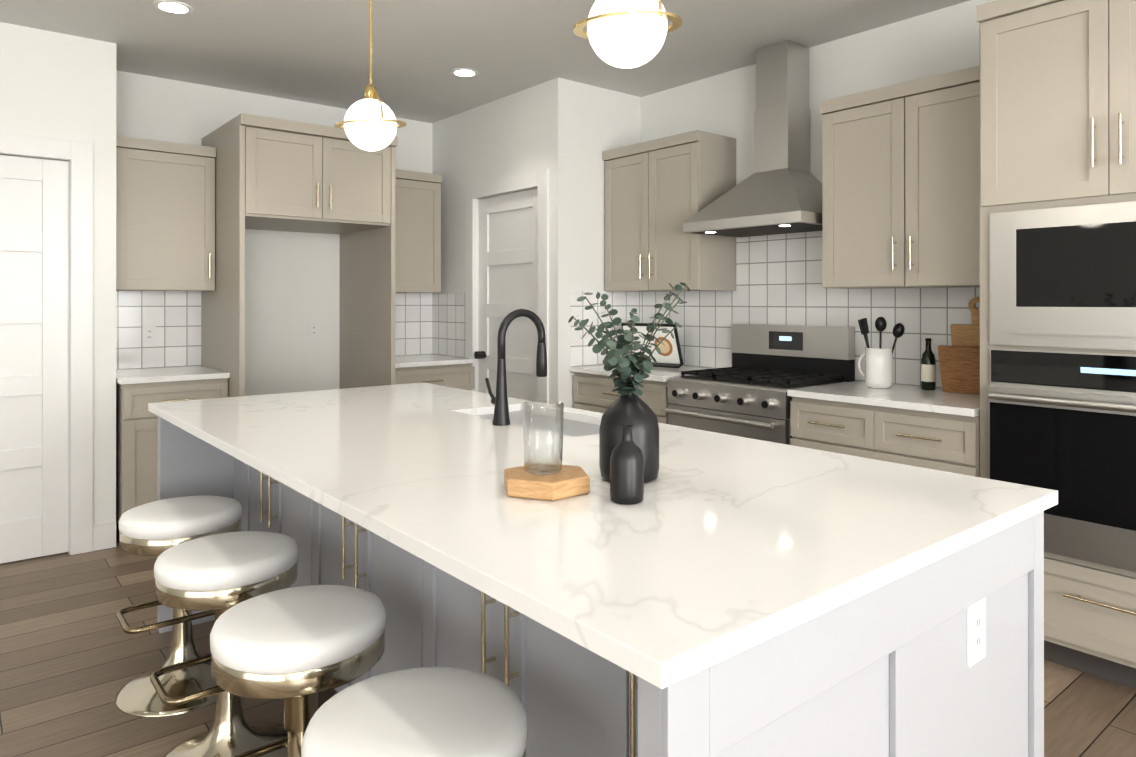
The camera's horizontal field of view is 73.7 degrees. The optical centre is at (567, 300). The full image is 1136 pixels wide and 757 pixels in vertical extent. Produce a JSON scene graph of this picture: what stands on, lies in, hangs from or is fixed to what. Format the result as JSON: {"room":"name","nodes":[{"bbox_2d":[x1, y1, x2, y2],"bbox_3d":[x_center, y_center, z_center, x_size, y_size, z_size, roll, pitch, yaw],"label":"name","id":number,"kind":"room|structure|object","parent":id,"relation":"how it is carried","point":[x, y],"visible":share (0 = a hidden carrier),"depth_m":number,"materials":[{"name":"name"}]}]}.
{"room":"kitchen","nodes":[
{"label":"kitchen","id":0,"kind":"room"},
{"bbox_2d":[0,22,115,524],"bbox_3d":[-4.291,-0.031,2.983,4.280,2.740,0.550,0,0,-39],"label":"wall","id":1,"kind":"structure","parent":0,"point":[56,85],"depth_m":4.06,"materials":[{"name":"white paint"}]},
{"bbox_2d":[0,133,92,563],"bbox_3d":[-2.955,0.251,3.758,1.010,2.180,0.145,0,0,-39],"label":"door","id":2,"kind":"structure","parent":1,"relation":"attached to","point":[46,379],"depth_m":3.95,"materials":[{"name":"white wood"}]},
{"bbox_2d":[93,522,115,550],"bbox_3d":[-2.913,1.272,3.074,6.530,0.135,1.054,0,0,-39],"label":"baseboard","id":3,"kind":"structure","parent":1,"relation":"attached to","point":[104,536],"depth_m":4.08,"materials":[{"name":"white wood"}]},
{"bbox_2d":[116,70,431,395],"bbox_3d":[-1.972,-0.026,5.304,2.450,2.740,0.100,0,0,-39],"label":"wall","id":4,"kind":"structure","parent":0,"point":[292,285],"depth_m":5.21,"materials":[{"name":"white paint"}]},
{"bbox_2d":[116,136,215,290],"bbox_3d":[-2.465,-0.495,4.587,0.538,0.875,0.382,0,0,-39],"label":"upper cabinet","id":5,"kind":"object","parent":4,"relation":"attached to","point":[165,215],"visible":0.96,"depth_m":4.47,"materials":[{"name":"beige wood"}]},
{"bbox_2d":[116,291,464,369],"bbox_3d":[-1.773,0.183,5.060,2.250,0.479,0.530,0,0,-39],"label":"wall tiles","id":6,"kind":"structure","parent":4,"relation":"attached to","point":[429,323],"depth_m":4.85,"materials":[{"name":"white tile"}]},
{"bbox_2d":[143,325,155,343],"bbox_3d":[-2.602,0.213,4.708,0.072,0.116,0.007,0,0,-39],"label":"electrical outlet","id":7,"kind":"object","parent":6,"relation":"attached to","point":[149,334],"visible":1,"depth_m":4.71,"materials":[{"name":"white plastic"}]},
{"bbox_2d":[309,322,318,338],"bbox_3d":[-1.802,0.214,5.373,0.072,0.116,0.007,0,0,-39],"label":"outlet","id":8,"kind":"object","parent":4,"relation":"attached to","point":[313,329],"visible":1,"depth_m":5.37,"materials":[{"name":"white plastic"}]},
{"bbox_2d":[395,169,441,292],"bbox_3d":[-1.276,-0.493,5.562,0.608,0.875,0.382,0,0,-39],"label":"upper cabinet","id":9,"kind":"object","parent":4,"relation":"attached to","point":[418,238],"visible":0.48,"depth_m":5.52,"materials":[{"name":"beige wood"}]},
{"bbox_2d":[0,0,969,122],"bbox_3d":[-0.478,-1.454,0.842,7.660,0.100,9.300,0,0,-39],"label":"ceiling","id":10,"kind":"structure","parent":0,"point":[313,51],"depth_m":4.08,"materials":[{"name":"white paint"}]},
{"bbox_2d":[153,0,192,14],"bbox_3d":[-1.881,-1.395,3.610,0.170,0.006,0.170,0,0,-39],"label":"recessed light","id":11,"kind":"object","parent":10,"relation":"in","point":[172,6],"visible":1,"depth_m":3.60,"materials":[{"name":"white"}]},
{"bbox_2d":[334,0,405,150],"bbox_3d":[-0.767,-0.990,2.945,0.271,0.819,0.272,0,0,-39],"label":"pendant light","id":12,"kind":"object","parent":10,"relation":"hanging from","point":[370,122],"visible":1,"depth_m":2.88,"materials":[{"name":"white glass"}]},
{"bbox_2d":[451,68,477,76],"bbox_3d":[-0.634,-1.393,4.645,0.170,0.006,0.170,0,0,-39],"label":"recessed light","id":13,"kind":"object","parent":10,"relation":"in","point":[462,72],"visible":0.98,"depth_m":4.62,"materials":[{"name":"white"}]},
{"bbox_2d":[573,0,681,67],"bbox_3d":[0.148,-0.992,1.891,0.271,0.819,0.272,0,0,-39],"label":"pendant light","id":14,"kind":"object","parent":10,"relation":"hanging from","point":[626,33],"visible":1,"depth_m":1.82,"materials":[{"name":"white glass"}]},
{"bbox_2d":[432,78,640,407],"bbox_3d":[-0.284,-0.026,5.595,0.730,2.740,1.590,0,0,-39],"label":"wall","id":15,"kind":"structure","parent":0,"point":[566,132],"depth_m":4.96,"materials":[{"name":"white paint"}]},
{"bbox_2d":[465,168,548,403],"bbox_3d":[-0.409,0.254,5.214,0.146,2.180,0.980,0,0,-39],"label":"door","id":16,"kind":"structure","parent":15,"relation":"attached to","point":[506,254],"depth_m":5.23,"materials":[{"name":"white wood"}]},
{"bbox_2d":[0,540,1135,756],"bbox_3d":[-0.478,1.386,0.837,7.660,0.100,9.300,0,0,-39],"label":"floor","id":17,"kind":"structure","parent":0,"point":[74,657],"depth_m":2.67,"materials":[{"name":"brown wood"}]},
{"bbox_2d":[116,365,229,542],"bbox_3d":[-2.383,0.882,4.471,0.555,0.920,0.662,0,0,-39],"label":"base cabinet","id":18,"kind":"object","parent":17,"relation":"on","point":[138,390],"visible":0.4,"depth_m":4.16,"materials":[{"name":"beige wood"}]},
{"bbox_2d":[115,495,241,716],"bbox_3d":[-1.338,1.027,2.628,0.400,0.624,0.400,0,0,-39],"label":"stool","id":19,"kind":"object","parent":17,"relation":"on","point":[157,528],"visible":0.77,"depth_m":2.53,"materials":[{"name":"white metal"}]},
{"bbox_2d":[150,531,298,756],"bbox_3d":[-0.983,1.026,2.195,0.400,0.624,0.400,0,0,-39],"label":"stool","id":20,"kind":"object","parent":17,"relation":"on","point":[221,574],"visible":0.69,"depth_m":2.13,"materials":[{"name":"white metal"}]},
{"bbox_2d":[210,585,385,756],"bbox_3d":[-0.616,1.025,1.747,0.400,0.624,0.400,0,0,-39],"label":"stool","id":21,"kind":"object","parent":17,"relation":"on","point":[298,649],"visible":0.9,"depth_m":1.65,"materials":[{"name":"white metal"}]},
{"bbox_2d":[201,113,397,396],"bbox_3d":[-1.732,0.148,4.877,0.958,2.390,0.862,0,0,-39],"label":"surround","id":22,"kind":"object","parent":17,"relation":"on","point":[273,174],"visible":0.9,"depth_m":4.62,"materials":[{"name":"beige wood"}]},
{"bbox_2d":[301,667,527,756],"bbox_3d":[-0.261,1.024,1.314,0.400,0.624,0.400,0,0,-39],"label":"stool","id":23,"kind":"object","parent":17,"relation":"on","point":[435,712],"visible":1,"depth_m":1.29,"materials":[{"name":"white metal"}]},
{"bbox_2d":[395,354,476,390],"bbox_3d":[-1.142,0.884,5.488,0.725,0.920,0.662,0,0,-39],"label":"base cabinet","id":24,"kind":"object","parent":17,"relation":"on","point":[450,371],"visible":0.27,"depth_m":5.33,"materials":[{"name":"beige wood"}]},
{"bbox_2d":[157,419,1043,756],"bbox_3d":[-0.309,0.893,2.373,1.209,0.890,2.824,0,0,-39],"label":"kitchen island","id":25,"kind":"object","parent":17,"relation":"on","point":[887,674],"depth_m":1.46,"materials":[{"name":"wood"}]},
{"bbox_2d":[148,383,1057,694],"bbox_3d":[-0.316,0.433,2.368,1.250,0.030,2.860,0,0,-39],"label":"island countertop","id":26,"kind":"structure","parent":25,"relation":"on","point":[737,544],"depth_m":1.49,"materials":[{"name":"white stone"}]},
{"bbox_2d":[485,309,546,425],"bbox_3d":[-0.178,0.224,2.618,0.220,0.388,0.110,0,0,-39],"label":"faucet","id":27,"kind":"object","parent":26,"relation":"on","point":[499,401],"visible":1,"depth_m":2.54,"materials":[{"name":"black metal"}]},
{"bbox_2d":[504,463,589,500],"bbox_3d":[-0.049,0.397,1.663,0.204,0.038,0.177,0,0,-39],"label":"board","id":28,"kind":"object","parent":26,"relation":"on","point":[567,481],"visible":0.85,"depth_m":1.60,"materials":[{"name":"brown wood"}]},
{"bbox_2d":[522,400,563,474],"bbox_3d":[-0.055,0.302,1.671,0.092,0.150,0.092,0,0,-39],"label":"glass tumbler","id":29,"kind":"object","parent":28,"relation":"on","point":[559,420],"visible":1,"depth_m":1.66,"materials":[{"name":"clear glass"}]},
{"bbox_2d":[610,424,643,503],"bbox_3d":[0.122,0.338,1.569,0.070,0.156,0.070,0,0,-39],"label":"vase","id":30,"kind":"object","parent":26,"relation":"on","point":[626,472],"visible":1,"depth_m":1.54,"materials":[{"name":"black ceramic"}]},
{"bbox_2d":[568,282,689,482],"bbox_3d":[0.122,0.186,1.789,0.326,0.460,0.327,0,0,-39],"label":"vase","id":31,"kind":"object","parent":26,"relation":"on","point":[628,406],"visible":0.96,"depth_m":1.73,"materials":[{"name":"black"}]},
{"bbox_2d":[967,597,985,666],"bbox_3d":[0.786,0.637,1.456,0.072,0.116,0.007,0,0,-39],"label":"outlet","id":32,"kind":"object","parent":25,"relation":"attached to","point":[976,632],"visible":0.94,"depth_m":1.45,"materials":[{"name":"white plastic"}]},
{"bbox_2d":[570,364,712,423],"bbox_3d":[0.510,0.882,4.683,0.652,0.920,0.807,0,0,-39],"label":"base cabinet","id":33,"kind":"object","parent":17,"relation":"on","point":[593,386],"visible":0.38,"depth_m":4.58,"materials":[{"name":"beige wood"}]},
{"bbox_2d":[621,323,683,367],"bbox_3d":[0.562,0.283,4.823,0.269,0.275,0.413,0,0,-39],"label":"framed picture","id":34,"kind":"object","parent":33,"relation":"on","point":[670,356],"visible":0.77,"depth_m":4.73,"materials":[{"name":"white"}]},
{"bbox_2d":[665,324,854,444],"bbox_3d":[1.002,0.741,4.049,0.676,1.200,0.760,0,0,-39],"label":"range","id":35,"kind":"object","parent":17,"relation":"on","point":[745,395],"visible":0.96,"depth_m":3.99,"materials":[{"name":"silver metal"}]},
{"bbox_2d":[787,381,979,476],"bbox_3d":[1.536,0.880,3.431,0.652,0.920,0.837,0,0,-39],"label":"base cabinet","id":36,"kind":"object","parent":17,"relation":"on","point":[918,426],"visible":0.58,"depth_m":3.23,"materials":[{"name":"beige wood"}]},
{"bbox_2d":[857,317,904,387],"bbox_3d":[1.498,0.249,3.649,0.128,0.341,0.221,0,0,-39],"label":"pitcher","id":37,"kind":"object","parent":36,"relation":"on","point":[879,367],"visible":1,"depth_m":3.60,"materials":[{"name":"white ceramic"}]},
{"bbox_2d":[921,338,935,389],"bbox_3d":[1.687,0.299,3.545,0.064,0.240,0.064,0,0,-39],"label":"wine bottle","id":38,"kind":"object","parent":36,"relation":"on","point":[928,370],"visible":1,"depth_m":3.52,"materials":[{"name":"black glass"}]},
{"bbox_2d":[938,296,979,394],"bbox_3d":[1.828,0.201,3.357,0.151,0.435,0.310,0,0,-39],"label":"cutting boards","id":39,"kind":"object","parent":36,"relation":"on","point":[959,360],"visible":0.48,"depth_m":3.38,"materials":[{"name":"brown wood"}]},
{"bbox_2d":[976,0,1135,688],"bbox_3d":[2.053,0.104,2.756,0.711,2.470,0.855,0,0,-39],"label":"tall cabinet","id":40,"kind":"object","parent":17,"relation":"on","point":[1057,82],"visible":0.83,"depth_m":2.68,"materials":[{"name":"beige wood"}]},
{"bbox_2d":[641,0,994,387],"bbox_3d":[2.826,-0.032,2.456,0.100,2.740,7.410,0,0,-39],"label":"wall","id":41,"kind":"structure","parent":0,"point":[939,41],"depth_m":4.09,"materials":[{"name":"white paint"}]},
{"bbox_2d":[603,130,735,291],"bbox_3d":[0.615,-0.517,4.771,0.382,0.920,0.807,0,0,-39],"label":"upper cabinet","id":42,"kind":"object","parent":41,"relation":"attached to","point":[659,192],"visible":1,"depth_m":4.57,"materials":[{"name":"beige wood"}]},
{"bbox_2d":[683,40,821,236],"bbox_3d":[1.078,-0.884,4.114,0.497,1.024,0.760,0,0,-39],"label":"range hood","id":43,"kind":"object","parent":41,"relation":"attached to","point":[779,191],"visible":0.96,"depth_m":4.10,"materials":[{"name":"silver metal"}]},
{"bbox_2d":[570,231,979,387],"bbox_3d":[1.036,-0.019,4.064,0.630,0.879,2.453,0,0,-39],"label":"wall tiles","id":44,"kind":"structure","parent":41,"relation":"attached to","point":[778,279],"depth_m":4.30,"materials":[{"name":"white tile"}]},
{"bbox_2d":[820,66,979,288],"bbox_3d":[1.641,-0.520,3.519,0.382,0.920,0.837,0,0,-39],"label":"upper cabinet","id":45,"kind":"object","parent":41,"relation":"attached to","point":[900,185],"visible":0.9,"depth_m":3.42,"materials":[{"name":"beige wood"}]}
]}

